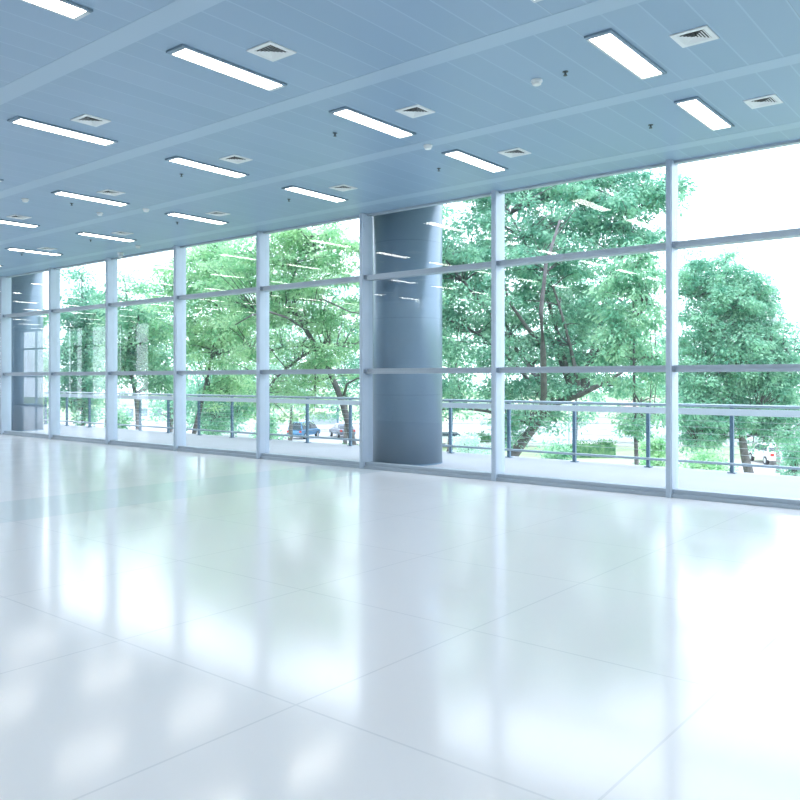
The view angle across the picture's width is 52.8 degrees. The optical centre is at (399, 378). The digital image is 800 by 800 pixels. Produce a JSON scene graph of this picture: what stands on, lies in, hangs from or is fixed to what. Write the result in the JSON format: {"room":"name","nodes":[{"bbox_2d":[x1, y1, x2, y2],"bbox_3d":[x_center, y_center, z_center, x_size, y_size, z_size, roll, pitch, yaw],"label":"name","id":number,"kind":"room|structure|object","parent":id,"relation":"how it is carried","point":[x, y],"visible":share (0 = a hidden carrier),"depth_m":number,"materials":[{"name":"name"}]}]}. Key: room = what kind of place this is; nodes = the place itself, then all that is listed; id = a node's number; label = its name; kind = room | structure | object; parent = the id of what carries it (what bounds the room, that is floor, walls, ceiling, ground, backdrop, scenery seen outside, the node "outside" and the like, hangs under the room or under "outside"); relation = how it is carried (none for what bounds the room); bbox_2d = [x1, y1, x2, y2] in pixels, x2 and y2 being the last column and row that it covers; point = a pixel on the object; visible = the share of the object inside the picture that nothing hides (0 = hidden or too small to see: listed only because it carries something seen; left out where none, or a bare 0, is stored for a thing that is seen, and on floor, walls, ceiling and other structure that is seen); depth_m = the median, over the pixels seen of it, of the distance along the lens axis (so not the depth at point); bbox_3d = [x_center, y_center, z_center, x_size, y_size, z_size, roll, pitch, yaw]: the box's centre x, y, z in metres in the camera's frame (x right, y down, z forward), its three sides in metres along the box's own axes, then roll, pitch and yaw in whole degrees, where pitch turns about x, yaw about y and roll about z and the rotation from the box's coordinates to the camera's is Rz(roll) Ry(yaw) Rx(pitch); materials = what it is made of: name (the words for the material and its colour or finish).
{"room":"lobby","nodes":[
{"label":"lobby","id":0,"kind":"room"},
{"bbox_2d":[0,423,799,799],"bbox_3d":[-11.221,1.705,16.849,68.000,0.390,15.320,0,0,39],"label":"floor","id":1,"kind":"structure","parent":0,"point":[175,625],"depth_m":4.99,"materials":[{"name":"tile"}]},
{"bbox_2d":[0,276,10,434],"bbox_3d":[-12.068,-0.660,23.424,2.708,4.420,0.284,0,0,39],"label":"window","id":2,"kind":"structure","parent":1,"relation":"on","point":[5,283],"depth_m":22.55,"materials":[{"name":"metal"}]},
{"bbox_2d":[11,272,43,430],"bbox_3d":[-11.267,-1.105,23.909,1.272,5.230,1.272,0,0,39],"label":"column","id":3,"kind":"structure","parent":1,"relation":"on","point":[26,290],"depth_m":23.45,"materials":[{"name":"metal"}]},
{"bbox_2d":[3,268,59,438],"bbox_3d":[-9.976,-0.660,21.717,2.708,4.420,0.284,0,0,39],"label":"window","id":4,"kind":"structure","parent":1,"relation":"on","point":[54,274],"depth_m":20.90,"materials":[{"name":"metal"}]},
{"bbox_2d":[51,258,117,444],"bbox_3d":[-7.884,-0.660,20.009,2.708,4.420,0.284,0,0,39],"label":"window","id":5,"kind":"structure","parent":1,"relation":"on","point":[111,266],"depth_m":19.18,"materials":[{"name":"metal"}]},
{"bbox_2d":[108,246,185,450],"bbox_3d":[-5.793,-0.660,18.302,2.708,4.420,0.284,0,0,39],"label":"window","id":6,"kind":"structure","parent":1,"relation":"on","point":[179,254],"depth_m":17.49,"materials":[{"name":"metal"}]},
{"bbox_2d":[177,231,268,458],"bbox_3d":[-3.701,-0.660,16.594,2.708,4.420,0.284,0,0,39],"label":"window","id":7,"kind":"structure","parent":1,"relation":"on","point":[262,240],"depth_m":15.78,"materials":[{"name":"metal"}]},
{"bbox_2d":[260,213,372,468],"bbox_3d":[-1.610,-0.660,14.887,2.708,4.420,0.284,0,0,39],"label":"window","id":8,"kind":"structure","parent":1,"relation":"on","point":[365,222],"depth_m":14.10,"materials":[{"name":"metal"}]},
{"bbox_2d":[373,205,442,465],"bbox_3d":[0.136,-1.105,14.600,1.272,5.230,1.272,0,0,39],"label":"column","id":9,"kind":"structure","parent":1,"relation":"on","point":[407,312],"depth_m":14.04,"materials":[{"name":"metal"}]},
{"bbox_2d":[43,391,799,473],"bbox_3d":[-3.264,0.959,19.924,44.440,1.102,0.133,0,0,39],"label":"railing","id":10,"kind":"object","parent":1,"relation":"on","point":[307,400],"visible":0.79,"depth_m":15.32,"materials":[{"name":"silver metal"}]},
{"bbox_2d":[364,190,504,480],"bbox_3d":[0.482,-0.660,13.179,2.708,4.420,0.284,0,0,39],"label":"window","id":11,"kind":"structure","parent":1,"relation":"on","point":[497,199],"depth_m":12.42,"materials":[{"name":"metal"}]},
{"bbox_2d":[496,159,677,497],"bbox_3d":[2.573,-0.660,11.472,2.708,4.420,0.284,0,0,39],"label":"window","id":12,"kind":"structure","parent":1,"relation":"on","point":[671,168],"depth_m":10.74,"materials":[{"name":"metal"}]},
{"bbox_2d":[672,139,799,509],"bbox_3d":[4.665,-0.660,9.764,2.708,4.420,0.284,0,0,39],"label":"window","id":13,"kind":"structure","parent":1,"relation":"on","point":[705,495],"depth_m":10.06,"materials":[{"name":"metal"}]},
{"bbox_2d":[0,0,799,275],"bbox_3d":[-16.237,-2.895,19.008,57.500,0.050,12.320,0,0,39],"label":"ceiling","id":14,"kind":"structure","parent":0,"point":[148,94],"depth_m":8.37,"materials":[{"name":"metal"}]},
{"bbox_2d":[7,214,31,219],"bbox_3d":[-6.744,-2.864,14.266,0.310,0.012,0.310,0,0,39],"label":"ceiling vent","id":15,"kind":"object","parent":14,"relation":"in","point":[14,216],"visible":1,"depth_m":14.26,"materials":[{"name":"white metal"}]},
{"bbox_2d":[0,219,39,227],"bbox_3d":[-7.192,-2.860,14.658,0.244,0.021,1.210,0,0,39],"label":"recessed light","id":16,"kind":"object","parent":14,"relation":"in","point":[1,220],"visible":1,"depth_m":14.84,"materials":[{"name":"white plastic"}]},
{"bbox_2d":[0,221,35,226],"bbox_3d":[-7.191,-2.851,14.667,0.186,0.002,1.115,0,0,39],"label":"diffuser","id":17,"kind":"object","parent":16,"relation":"attached to","point":[5,222],"depth_m":14.83,"materials":[{"name":"white plastic"}]},
{"bbox_2d":[5,247,62,255],"bbox_3d":[-8.208,-2.860,18.114,0.244,0.021,1.210,0,0,39],"label":"recessed light","id":18,"kind":"object","parent":14,"relation":"in","point":[9,248],"visible":1,"depth_m":18.02,"materials":[{"name":"white plastic"}]},
{"bbox_2d":[8,249,58,255],"bbox_3d":[-8.207,-2.851,18.122,0.186,0.002,1.115,0,0,39],"label":"diffuser","id":19,"kind":"object","parent":18,"relation":"attached to","point":[23,250],"depth_m":18.12,"materials":[{"name":"white plastic"}]},
{"bbox_2d":[37,247,55,250],"bbox_3d":[-7.759,-2.864,17.722,0.310,0.012,0.310,0,0,39],"label":"ceiling vent","id":20,"kind":"object","parent":14,"relation":"in","point":[42,248],"visible":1,"depth_m":17.68,"materials":[{"name":"white metal"}]},
{"bbox_2d":[21,0,92,20],"bbox_3d":[-2.860,-2.860,5.866,0.244,0.021,1.210,0,0,39],"label":"recessed light","id":21,"kind":"object","parent":14,"relation":"in","point":[67,8],"visible":1,"depth_m":6.19,"materials":[{"name":"white plastic"}]},
{"bbox_2d":[7,116,117,145],"bbox_3d":[-3.875,-2.860,9.322,0.244,0.021,1.210,0,0,39],"label":"recessed light","id":22,"kind":"object","parent":14,"relation":"in","point":[19,120],"visible":1,"depth_m":9.26,"materials":[{"name":"white plastic"}]},
{"bbox_2d":[51,190,129,206],"bbox_3d":[-4.890,-2.860,12.778,0.244,0.021,1.210,0,0,39],"label":"recessed light","id":23,"kind":"object","parent":14,"relation":"in","point":[58,192],"visible":1,"depth_m":12.73,"materials":[{"name":"white plastic"}]},
{"bbox_2d":[70,114,110,126],"bbox_3d":[-3.426,-2.864,8.931,0.310,0.012,0.310,0,0,39],"label":"ceiling vent","id":24,"kind":"object","parent":14,"relation":"in","point":[86,119],"visible":1,"depth_m":8.93,"materials":[{"name":"white metal"}]},
{"bbox_2d":[75,232,136,241],"bbox_3d":[-5.905,-2.860,16.234,0.244,0.021,1.210,0,0,39],"label":"recessed light","id":25,"kind":"object","parent":14,"relation":"in","point":[78,233],"visible":1,"depth_m":16.18,"materials":[{"name":"white plastic"}]},
{"bbox_2d":[96,189,124,195],"bbox_3d":[-4.442,-2.864,12.386,0.310,0.012,0.310,0,0,39],"label":"ceiling vent","id":26,"kind":"object","parent":14,"relation":"in","point":[106,191],"visible":1,"depth_m":12.38,"materials":[{"name":"white metal"}]},
{"bbox_2d":[0,0,224,104],"bbox_3d":[-16.667,-2.869,18.481,57.500,0.002,0.230,0,0,39],"label":"ceiling strip","id":27,"kind":"object","parent":14,"relation":"attached to","point":[176,11],"depth_m":6.91,"materials":[{"name":"blue paint"}]},
{"bbox_2d":[117,252,123,257],"bbox_3d":[-6.351,-2.810,18.308,0.140,0.120,0.140,0,0,39],"label":"ceiling camera","id":28,"kind":"object","parent":14,"relation":"attached to","point":[120,254],"visible":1,"depth_m":18.26,"materials":[{"name":"white plastic"}]},
{"bbox_2d":[112,231,133,234],"bbox_3d":[-5.457,-2.864,15.842,0.310,0.012,0.310,0,0,39],"label":"ceiling vent","id":29,"kind":"object","parent":14,"relation":"in","point":[117,232],"visible":1,"depth_m":15.83,"materials":[{"name":"white metal"}]},
{"bbox_2d":[164,212,228,224],"bbox_3d":[-3.603,-2.860,14.355,0.244,0.021,1.210,0,0,39],"label":"recessed light","id":30,"kind":"object","parent":14,"relation":"in","point":[176,214],"visible":1,"depth_m":14.31,"materials":[{"name":"white plastic"}]},
{"bbox_2d":[165,156,248,177],"bbox_3d":[-2.588,-2.860,10.899,0.244,0.021,1.210,0,0,39],"label":"recessed light","id":31,"kind":"object","parent":14,"relation":"in","point":[175,159],"visible":1,"depth_m":10.85,"materials":[{"name":"white plastic"}]},
{"bbox_2d":[205,211,229,215],"bbox_3d":[-3.155,-2.864,13.963,0.310,0.012,0.310,0,0,39],"label":"ceiling vent","id":32,"kind":"object","parent":14,"relation":"in","point":[215,213],"visible":1,"depth_m":13.96,"materials":[{"name":"white metal"}]},
{"bbox_2d":[166,44,286,91],"bbox_3d":[-1.573,-2.860,7.443,0.244,0.021,1.210,0,0,39],"label":"recessed light","id":33,"kind":"object","parent":14,"relation":"in","point":[185,52],"visible":1,"depth_m":7.37,"materials":[{"name":"white plastic"}]},
{"bbox_2d":[219,154,252,163],"bbox_3d":[-2.140,-2.864,10.507,0.310,0.012,0.310,0,0,39],"label":"ceiling vent","id":34,"kind":"object","parent":14,"relation":"in","point":[236,159],"visible":1,"depth_m":10.50,"materials":[{"name":"white metal"}]},
{"bbox_2d":[246,41,296,61],"bbox_3d":[-1.124,-2.864,7.051,0.310,0.012,0.310,0,0,39],"label":"ceiling vent","id":35,"kind":"object","parent":14,"relation":"in","point":[271,51],"visible":1,"depth_m":7.04,"materials":[{"name":"white metal"}]},
{"bbox_2d":[281,185,347,202],"bbox_3d":[-1.301,-2.860,12.475,0.244,0.021,1.210,0,0,39],"label":"recessed light","id":36,"kind":"object","parent":14,"relation":"in","point":[292,188],"visible":1,"depth_m":12.42,"materials":[{"name":"white plastic"}]},
{"bbox_2d":[0,0,645,198],"bbox_3d":[-15.389,-2.869,20.046,57.500,0.002,0.230,0,0,39],"label":"ceiling strip","id":37,"kind":"object","parent":14,"relation":"attached to","point":[598,7],"depth_m":7.74,"materials":[{"name":"blue paint"}]},
{"bbox_2d":[329,184,357,191],"bbox_3d":[-0.853,-2.864,12.083,0.310,0.012,0.310,0,0,39],"label":"ceiling vent","id":38,"kind":"object","parent":14,"relation":"in","point":[343,187],"visible":1,"depth_m":12.07,"materials":[{"name":"white metal"}]},
{"bbox_2d":[329,106,415,138],"bbox_3d":[-0.286,-2.860,9.019,0.244,0.021,1.210,0,0,39],"label":"recessed light","id":39,"kind":"object","parent":14,"relation":"in","point":[345,112],"visible":1,"depth_m":8.96,"materials":[{"name":"white plastic"}]},
{"bbox_2d":[0,53,799,244],"bbox_3d":[-14.096,-2.869,21.630,57.500,0.002,0.230,0,0,39],"label":"ceiling strip","id":40,"kind":"object","parent":14,"relation":"attached to","point":[792,59],"depth_m":9.34,"materials":[{"name":"blue paint"}]},
{"bbox_2d":[0,121,799,271],"bbox_3d":[-12.803,-2.869,23.214,57.500,0.002,0.230,0,0,39],"label":"ceiling strip","id":41,"kind":"object","parent":14,"relation":"attached to","point":[795,124],"depth_m":11.82,"materials":[{"name":"blue paint"}]},
{"bbox_2d":[395,104,434,117],"bbox_3d":[0.163,-2.864,8.627,0.310,0.012,0.310,0,0,39],"label":"ceiling vent","id":42,"kind":"object","parent":14,"relation":"in","point":[414,111],"visible":1,"depth_m":8.62,"materials":[{"name":"white metal"}]},
{"bbox_2d":[423,144,431,149],"bbox_3d":[0.342,-2.841,9.888,0.110,0.050,0.110,0,0,39],"label":"smoke detector","id":43,"kind":"object","parent":14,"relation":"attached to","point":[426,146],"visible":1,"depth_m":9.86,"materials":[{"name":"white plastic"}]},
{"bbox_2d":[441,149,507,172],"bbox_3d":[1.001,-2.860,10.596,0.244,0.021,1.210,0,0,39],"label":"recessed light","id":44,"kind":"object","parent":14,"relation":"in","point":[460,155],"visible":1,"depth_m":10.52,"materials":[{"name":"white plastic"}]},
{"bbox_2d":[498,147,530,157],"bbox_3d":[1.450,-2.864,10.204,0.310,0.012,0.310,0,0,39],"label":"ceiling vent","id":45,"kind":"object","parent":14,"relation":"in","point":[515,152],"visible":1,"depth_m":10.21,"materials":[{"name":"white metal"}]},
{"bbox_2d":[531,78,542,85],"bbox_3d":[1.313,-2.845,7.740,0.110,0.050,0.110,0,0,39],"label":"smoke detector","id":46,"kind":"object","parent":14,"relation":"attached to","point":[536,81],"visible":1,"depth_m":7.71,"materials":[{"name":"white plastic"}]},
{"bbox_2d":[584,28,666,79],"bbox_3d":[2.017,-2.860,7.140,0.244,0.021,1.210,0,0,39],"label":"recessed light","id":47,"kind":"object","parent":14,"relation":"in","point":[612,44],"visible":1,"depth_m":7.08,"materials":[{"name":"white plastic"}]},
{"bbox_2d":[669,25,718,47],"bbox_3d":[2.465,-2.864,6.748,0.310,0.012,0.310,0,0,39],"label":"ceiling vent","id":48,"kind":"object","parent":14,"relation":"in","point":[702,34],"visible":1,"depth_m":6.75,"materials":[{"name":"white metal"}]},
{"bbox_2d":[674,96,734,130],"bbox_3d":[3.304,-2.860,8.716,0.244,0.021,1.210,0,0,39],"label":"recessed light","id":49,"kind":"object","parent":14,"relation":"in","point":[696,107],"visible":1,"depth_m":8.65,"materials":[{"name":"white plastic"}]},
{"bbox_2d":[743,94,782,108],"bbox_3d":[3.752,-2.864,8.324,0.310,0.012,0.310,0,0,39],"label":"ceiling vent","id":50,"kind":"object","parent":14,"relation":"in","point":[773,99],"visible":1,"depth_m":8.32,"materials":[{"name":"white metal"}]},
{"label":"outside","id":51,"kind":"structure","parent":0,"visible":0},
{"bbox_2d":[43,391,799,459],"bbox_3d":[54.890,6.210,97.831,500.000,0.280,440.000,0,0,39],"label":"ground","id":52,"kind":"structure","parent":51,"point":[619,451],"depth_m":127.06,"materials":[{"name":"grey concrete"}]},
{"bbox_2d":[43,306,61,423],"bbox_3d":[-15.987,1.355,35.966,1.823,9.489,1.928,0,0,-32],"label":"young tree","id":53,"kind":"object","parent":52,"relation":"on","point":[45,319],"visible":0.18,"depth_m":35.92,"materials":[{"name":"green plant"}]},
{"bbox_2d":[43,266,128,425],"bbox_3d":[-13.347,0.585,34.067,3.782,11.033,3.526,0,0,-11],"label":"broadleaf tree","id":54,"kind":"object","parent":52,"relation":"on","point":[85,340],"visible":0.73,"depth_m":33.53,"materials":[{"name":"green plant"}]},
{"bbox_2d":[67,296,136,427],"bbox_3d":[-26.132,-0.944,71.011,6.986,14.103,7.283,0,0,-7],"label":"tree","id":55,"kind":"object","parent":52,"relation":"on","point":[122,391],"visible":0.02,"depth_m":70.93,"materials":[{"name":"green plant"}]},
{"bbox_2d":[101,404,133,428],"bbox_3d":[-16.060,3.719,45.994,2.108,4.799,2.297,0,0,-7],"label":"shrub","id":56,"kind":"object","parent":52,"relation":"on","point":[123,415],"visible":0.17,"depth_m":46.03,"materials":[{"name":"green plant"}]},
{"bbox_2d":[89,265,191,429],"bbox_3d":[-9.662,0.957,29.902,3.817,10.288,3.235,0,0,-12],"label":"broadleaf tree","id":57,"kind":"object","parent":52,"relation":"on","point":[135,327],"visible":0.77,"depth_m":29.66,"materials":[{"name":"green plant"}]},
{"bbox_2d":[121,400,219,419],"bbox_3d":[-34.988,4.761,125.000,12.906,2.579,10.400,0,0,0],"label":"building","id":58,"kind":"structure","parent":52,"relation":"on","point":[130,405],"depth_m":120.01,"materials":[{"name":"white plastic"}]},
{"bbox_2d":[133,279,214,431],"bbox_3d":[-18.383,-1.152,64.866,7.342,14.519,6.804,0,0,-14],"label":"tree","id":59,"kind":"object","parent":52,"relation":"on","point":[157,404],"visible":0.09,"depth_m":64.40,"materials":[{"name":"green plant"}]},
{"bbox_2d":[133,238,288,433],"bbox_3d":[-6.502,0.397,28.058,5.457,11.415,3.642,0,0,20],"label":"feathery tree","id":60,"kind":"object","parent":52,"relation":"on","point":[218,336],"visible":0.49,"depth_m":27.64,"materials":[{"name":"green plant"}]},
{"bbox_2d":[166,362,280,436],"bbox_3d":[-9.216,2.614,41.865,6.325,6.984,4.861,0,0,6],"label":"shrub","id":61,"kind":"object","parent":52,"relation":"on","point":[215,422],"visible":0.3,"depth_m":41.29,"materials":[{"name":"green plant"}]},
{"bbox_2d":[195,277,254,434],"bbox_3d":[-17.719,-3.575,85.908,9.085,19.791,9.132,0,0,-40],"label":"tree","id":62,"kind":"object","parent":52,"relation":"on","point":[236,277],"visible":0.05,"depth_m":85.35,"materials":[{"name":"green plant"}]},
{"bbox_2d":[190,222,358,444],"bbox_3d":[-3.036,0.761,21.423,5.636,10.684,4.194,0,0,4],"label":"feathery tree","id":63,"kind":"object","parent":52,"relation":"on","point":[306,240],"visible":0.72,"depth_m":21.63,"materials":[{"name":"green plant"}]},
{"bbox_2d":[247,268,346,440],"bbox_3d":[-8.935,-1.602,65.939,8.038,15.419,7.933,0,0,-31],"label":"tree","id":64,"kind":"object","parent":52,"relation":"on","point":[271,366],"visible":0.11,"depth_m":65.34,"materials":[{"name":"green plant"}]},
{"bbox_2d":[299,264,358,443],"bbox_3d":[-4.940,-2.161,72.967,8.804,16.538,8.529,0,0,-11],"label":"tree","id":65,"kind":"object","parent":52,"relation":"on","point":[354,364],"visible":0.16,"depth_m":71.77,"materials":[{"name":"green plant"}]},
{"bbox_2d":[442,430,480,444],"bbox_3d":[4.879,5.325,71.715,4.350,1.450,1.810,0,0,16],"label":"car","id":66,"kind":"object","parent":52,"relation":"on","point":[444,432],"visible":0.21,"depth_m":71.10,"materials":[{"name":"white paint"}]},
{"bbox_2d":[442,282,490,451],"bbox_3d":[3.923,-2.001,67.034,8.547,16.217,9.021,0,0,39],"label":"tree","id":67,"kind":"object","parent":52,"relation":"on","point":[466,300],"visible":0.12,"depth_m":66.81,"materials":[{"name":"green plant"}]},
{"bbox_2d":[463,431,490,441],"bbox_3d":[6.546,5.521,76.007,6.249,1.506,1.921,0,0,0],"label":"hedge","id":68,"kind":"object","parent":52,"relation":"on","point":[484,436],"visible":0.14,"depth_m":75.50,"materials":[{"name":"green plant"}]},
{"bbox_2d":[457,299,548,438],"bbox_3d":[9.526,-1.133,73.692,9.159,14.481,8.714,0,0,-43],"label":"tree","id":69,"kind":"object","parent":52,"relation":"on","point":[524,312],"visible":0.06,"depth_m":73.38,"materials":[{"name":"green plant"}]},
{"bbox_2d":[534,434,571,459],"bbox_3d":[6.538,4.216,34.081,2.291,3.797,2.278,0,0,-21],"label":"shrub","id":70,"kind":"object","parent":52,"relation":"on","point":[546,455],"visible":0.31,"depth_m":33.75,"materials":[{"name":"green plant"}]},
{"bbox_2d":[568,404,569,443],"bbox_3d":[15.326,3.880,74.000,0.620,4.340,0.240,0,0,0],"label":"street lamp","id":71,"kind":"object","parent":52,"relation":"on","point":[568,404],"visible":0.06,"depth_m":73.94,"materials":[{"name":"metal"}]},
{"bbox_2d":[442,167,700,456],"bbox_3d":[3.829,-0.388,24.005,10.090,13.028,5.710,0,0,5],"label":"broadleaf tree","id":72,"kind":"object","parent":52,"relation":"on","point":[536,236],"visible":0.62,"depth_m":23.45,"materials":[{"name":"green plant"}]},
{"bbox_2d":[531,262,617,433],"bbox_3d":[14.955,-2.226,67.976,8.155,16.668,8.086,0,0,-42],"label":"tree","id":73,"kind":"object","parent":52,"relation":"on","point":[593,399],"visible":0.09,"depth_m":67.86,"materials":[{"name":"green plant"}]},
{"bbox_2d":[566,438,617,457],"bbox_3d":[14.716,5.368,62.484,4.314,1.709,1.800,0,0,0],"label":"hedge","id":74,"kind":"object","parent":52,"relation":"on","point":[598,448],"visible":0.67,"depth_m":62.00,"materials":[{"name":"green plant"}]},
{"bbox_2d":[582,235,683,464],"bbox_3d":[5.739,1.264,19.888,2.447,9.673,2.284,0,0,26],"label":"young tree","id":75,"kind":"object","parent":52,"relation":"on","point":[622,316],"visible":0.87,"depth_m":19.78,"materials":[{"name":"green plant"}]},
{"bbox_2d":[616,398,653,419],"bbox_3d":[36.308,4.491,122.500,5.685,3.119,10.000,0,0,0],"label":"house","id":76,"kind":"structure","parent":52,"relation":"on","point":[629,398],"depth_m":121.57,"materials":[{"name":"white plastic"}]},
{"bbox_2d":[599,294,681,441],"bbox_3d":[22.499,-1.239,75.305,8.468,14.692,8.206,0,0,39],"label":"tree","id":77,"kind":"object","parent":52,"relation":"on","point":[643,394],"visible":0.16,"depth_m":74.75,"materials":[{"name":"green plant"}]},
{"bbox_2d":[632,431,681,467],"bbox_3d":[13.178,4.421,42.007,2.794,3.424,2.994,0,0,-29],"label":"shrub","id":78,"kind":"object","parent":52,"relation":"on","point":[655,445],"visible":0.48,"depth_m":41.65,"materials":[{"name":"green plant"}]},
{"bbox_2d":[651,344,722,437],"bbox_3d":[29.461,1.708,82.907,8.684,10.876,9.523,0,0,39],"label":"tree","id":79,"kind":"object","parent":52,"relation":"on","point":[693,344],"visible":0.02,"depth_m":82.62,"materials":[{"name":"green plant"}]},
{"bbox_2d":[678,447,738,471],"bbox_3d":[17.438,4.901,46.000,3.844,2.506,3.887,0,0,28],"label":"shrub","id":80,"kind":"object","parent":52,"relation":"on","point":[706,456],"visible":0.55,"depth_m":45.73,"materials":[{"name":"green plant"}]},
{"bbox_2d":[649,246,799,472],"bbox_3d":[14.120,0.367,32.996,7.794,11.527,4.484,0,0,9],"label":"broadleaf tree","id":81,"kind":"object","parent":52,"relation":"on","point":[720,300],"visible":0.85,"depth_m":32.39,"materials":[{"name":"green plant"}]},
{"bbox_2d":[717,286,777,398],"bbox_3d":[67.370,-5.643,158.000,5.611,23.386,16.400,0,0,0],"label":"office building","id":82,"kind":"structure","parent":52,"relation":"on","point":[777,286],"depth_m":149.94,"materials":[{"name":"white plastic"}]},
{"bbox_2d":[724,382,799,441],"bbox_3d":[34.087,2.428,75.996,8.439,7.359,7.254,0,0,11],"label":"tree","id":83,"kind":"object","parent":52,"relation":"on","point":[756,437],"visible":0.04,"depth_m":75.50,"materials":[{"name":"green plant"}]},
{"bbox_2d":[754,280,799,472],"bbox_3d":[25.175,-0.205,52.055,7.163,12.614,4.357,0,0,-7],"label":"broadleaf tree","id":84,"kind":"object","parent":52,"relation":"on","point":[788,315],"visible":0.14,"depth_m":51.91,"materials":[{"name":"green plant"}]},
{"bbox_2d":[776,436,799,475],"bbox_3d":[22.588,4.630,45.860,2.417,3.218,2.367,0,0,11],"label":"shrub","id":85,"kind":"object","parent":52,"relation":"on","point":[791,460],"visible":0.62,"depth_m":45.84,"materials":[{"name":"green plant"}]},
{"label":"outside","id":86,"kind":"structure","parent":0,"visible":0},
{"bbox_2d":[577,460,799,474],"bbox_3d":[0.000,6.095,53.500,147.657,0.110,123.902,0,0,39],"label":"parking lot","id":87,"kind":"structure","parent":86,"point":[760,470],"depth_m":57.61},
{"bbox_2d":[248,411,288,439],"bbox_3d":[-9.895,4.266,60.079,2.794,3.738,3.294,0,0,23],"label":"shrub","id":88,"kind":"object","parent":87,"relation":"on","point":[273,424],"visible":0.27,"depth_m":59.89,"materials":[{"name":"green plant"}]},
{"bbox_2d":[452,432,490,454],"bbox_3d":[4.267,4.641,48.338,3.571,3.001,3.387,0,0,-17],"label":"shrub","id":89,"kind":"object","parent":87,"relation":"on","point":[475,439],"visible":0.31,"depth_m":47.93,"materials":[{"name":"green plant"}]},
{"bbox_2d":[748,443,788,464],"bbox_3d":[26.648,5.325,58.036,1.810,1.450,4.350,0,0,3],"label":"car","id":90,"kind":"object","parent":87,"relation":"on","point":[758,454],"visible":0.54,"depth_m":56.83,"materials":[{"name":"white paint"}]},
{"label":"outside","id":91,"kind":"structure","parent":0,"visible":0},
{"bbox_2d":[318,442,797,446],"bbox_3d":[0.000,6.040,74.000,343.372,0.220,281.355,0,0,39],"label":"pavement","id":92,"kind":"structure","parent":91,"point":[619,444],"depth_m":72.97,"materials":[{"name":"white concrete"}]},
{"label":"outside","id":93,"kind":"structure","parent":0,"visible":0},
{"bbox_2d":[43,421,796,423],"bbox_3d":[0.000,6.040,111.000,344.637,0.220,282.904,0,0,39],"label":"pavement","id":94,"kind":"structure","parent":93,"point":[132,422],"depth_m":109.88,"materials":[{"name":"white concrete"}]},
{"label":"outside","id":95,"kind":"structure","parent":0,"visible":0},
{"bbox_2d":[61,424,799,441],"bbox_3d":[0.000,6.100,92.000,361.079,0.100,303.044,0,0,39],"label":"road","id":96,"kind":"structure","parent":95,"point":[595,433],"depth_m":92.89,"materials":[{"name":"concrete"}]},
{"bbox_2d":[287,420,320,438],"bbox_3d":[-9.849,5.175,82.635,1.810,1.750,4.350,0,0,20],"label":"car","id":97,"kind":"object","parent":96,"relation":"on","point":[300,430],"visible":0.6,"depth_m":80.94,"materials":[{"name":"blue paint"}]},
{"bbox_2d":[305,406,340,424],"bbox_3d":[-9.387,4.675,97.000,4.400,2.750,2.200,0,0,0],"label":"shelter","id":98,"kind":"object","parent":96,"relation":"on","point":[321,422],"visible":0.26,"depth_m":97.78,"materials":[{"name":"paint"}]},
{"bbox_2d":[329,423,355,437],"bbox_3d":[-6.045,5.325,84.060,1.810,1.450,4.350,0,0,-20],"label":"car","id":99,"kind":"object","parent":96,"relation":"on","point":[334,430],"visible":0.57,"depth_m":82.74,"materials":[{"name":"grey paint"}]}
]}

